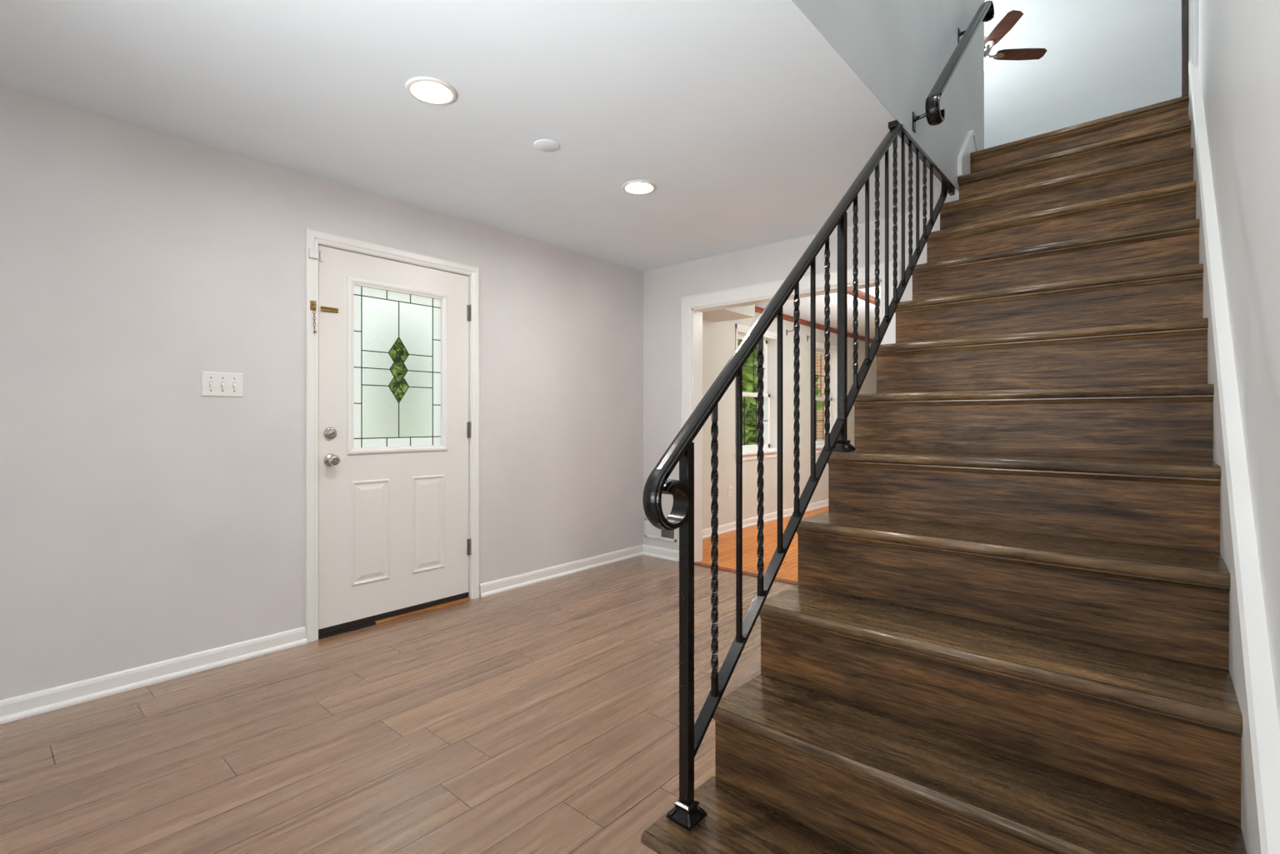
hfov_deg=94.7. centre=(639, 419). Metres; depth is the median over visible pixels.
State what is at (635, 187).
recessed light
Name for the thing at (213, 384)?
light switch
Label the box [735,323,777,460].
window
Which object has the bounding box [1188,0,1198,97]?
door frame
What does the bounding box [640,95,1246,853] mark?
staircase
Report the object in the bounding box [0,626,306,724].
baseboard
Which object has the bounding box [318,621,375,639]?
trim
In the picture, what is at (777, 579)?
threshold strip
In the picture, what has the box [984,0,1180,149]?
ceiling
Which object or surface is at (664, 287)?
wall
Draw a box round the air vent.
[645,517,676,542]
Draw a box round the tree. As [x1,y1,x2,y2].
[737,339,824,444]
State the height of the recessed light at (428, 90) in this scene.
0.009 m
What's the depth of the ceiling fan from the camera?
5.49 m
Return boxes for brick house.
[815,354,824,440]
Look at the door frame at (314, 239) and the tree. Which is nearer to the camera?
the door frame at (314, 239)
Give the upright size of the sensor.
0.053 m
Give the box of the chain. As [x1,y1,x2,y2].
[310,300,316,333]
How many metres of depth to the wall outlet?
6.07 m
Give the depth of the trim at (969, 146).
3.35 m
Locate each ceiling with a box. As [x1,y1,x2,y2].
[0,0,959,339]
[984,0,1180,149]
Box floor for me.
[0,505,828,853]
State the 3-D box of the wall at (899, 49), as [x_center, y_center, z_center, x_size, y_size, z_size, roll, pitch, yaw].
[0.936,-2.628,2.413,0.120,2.721,3.662,0,0,41]
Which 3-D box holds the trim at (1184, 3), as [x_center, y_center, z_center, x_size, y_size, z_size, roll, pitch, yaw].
[2.624,-2.769,2.841,0.025,2.440,0.068,0,0,41]
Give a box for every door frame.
[305,229,479,642]
[680,260,899,562]
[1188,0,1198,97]
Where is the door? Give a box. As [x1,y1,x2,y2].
[318,245,471,635]
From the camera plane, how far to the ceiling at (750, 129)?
2.36 m
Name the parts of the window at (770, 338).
sash, sill, sash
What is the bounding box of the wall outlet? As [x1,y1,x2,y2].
[728,485,732,497]
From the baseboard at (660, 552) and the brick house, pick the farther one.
the brick house
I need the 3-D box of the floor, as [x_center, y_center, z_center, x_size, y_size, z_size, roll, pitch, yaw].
[1.623,1.178,3.033,5.058,0.064,13.300,0,0,41]
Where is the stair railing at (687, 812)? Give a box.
[642,120,954,830]
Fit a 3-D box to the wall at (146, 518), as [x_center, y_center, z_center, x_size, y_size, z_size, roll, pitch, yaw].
[-0.420,-0.059,4.691,0.200,2.417,13.500,0,0,41]
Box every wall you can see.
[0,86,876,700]
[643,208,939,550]
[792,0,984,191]
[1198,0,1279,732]
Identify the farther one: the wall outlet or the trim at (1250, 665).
the wall outlet
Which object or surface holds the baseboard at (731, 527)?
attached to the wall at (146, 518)
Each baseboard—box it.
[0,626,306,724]
[479,544,643,597]
[643,544,679,561]
[702,499,828,539]
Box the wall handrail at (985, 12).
[912,0,994,132]
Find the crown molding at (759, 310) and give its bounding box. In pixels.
[755,305,873,343]
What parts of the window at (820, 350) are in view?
sill, sash, sash, casing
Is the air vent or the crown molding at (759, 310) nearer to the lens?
the air vent
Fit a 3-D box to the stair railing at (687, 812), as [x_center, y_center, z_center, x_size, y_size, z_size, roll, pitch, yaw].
[0.864,-0.162,2.253,0.073,2.208,2.563,0,0,41]
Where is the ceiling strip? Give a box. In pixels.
[847,289,879,306]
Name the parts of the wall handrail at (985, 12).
wall plate, rail, wall plate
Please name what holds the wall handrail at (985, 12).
attached to the wall at (899, 49)
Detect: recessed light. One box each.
[405,76,457,104]
[621,180,656,194]
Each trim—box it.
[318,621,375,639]
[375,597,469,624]
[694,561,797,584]
[702,305,754,322]
[957,130,978,176]
[1180,0,1188,96]
[1188,60,1279,853]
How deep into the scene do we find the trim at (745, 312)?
5.48 m
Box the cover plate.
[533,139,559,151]
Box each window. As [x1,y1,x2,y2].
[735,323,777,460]
[815,341,837,453]
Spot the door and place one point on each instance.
(395, 429)
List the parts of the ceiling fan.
globe, blade, blade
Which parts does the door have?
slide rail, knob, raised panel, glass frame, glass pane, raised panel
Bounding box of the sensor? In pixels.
[308,248,323,261]
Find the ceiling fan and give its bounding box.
[984,0,1046,70]
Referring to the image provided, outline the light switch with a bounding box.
[201,371,242,397]
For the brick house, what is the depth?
14.16 m
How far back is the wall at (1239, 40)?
1.13 m
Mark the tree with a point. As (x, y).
(747, 372)
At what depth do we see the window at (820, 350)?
8.16 m
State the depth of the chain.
3.05 m
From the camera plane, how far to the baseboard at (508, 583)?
4.29 m
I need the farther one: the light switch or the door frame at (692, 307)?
the door frame at (692, 307)
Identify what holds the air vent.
in the wall at (664, 287)

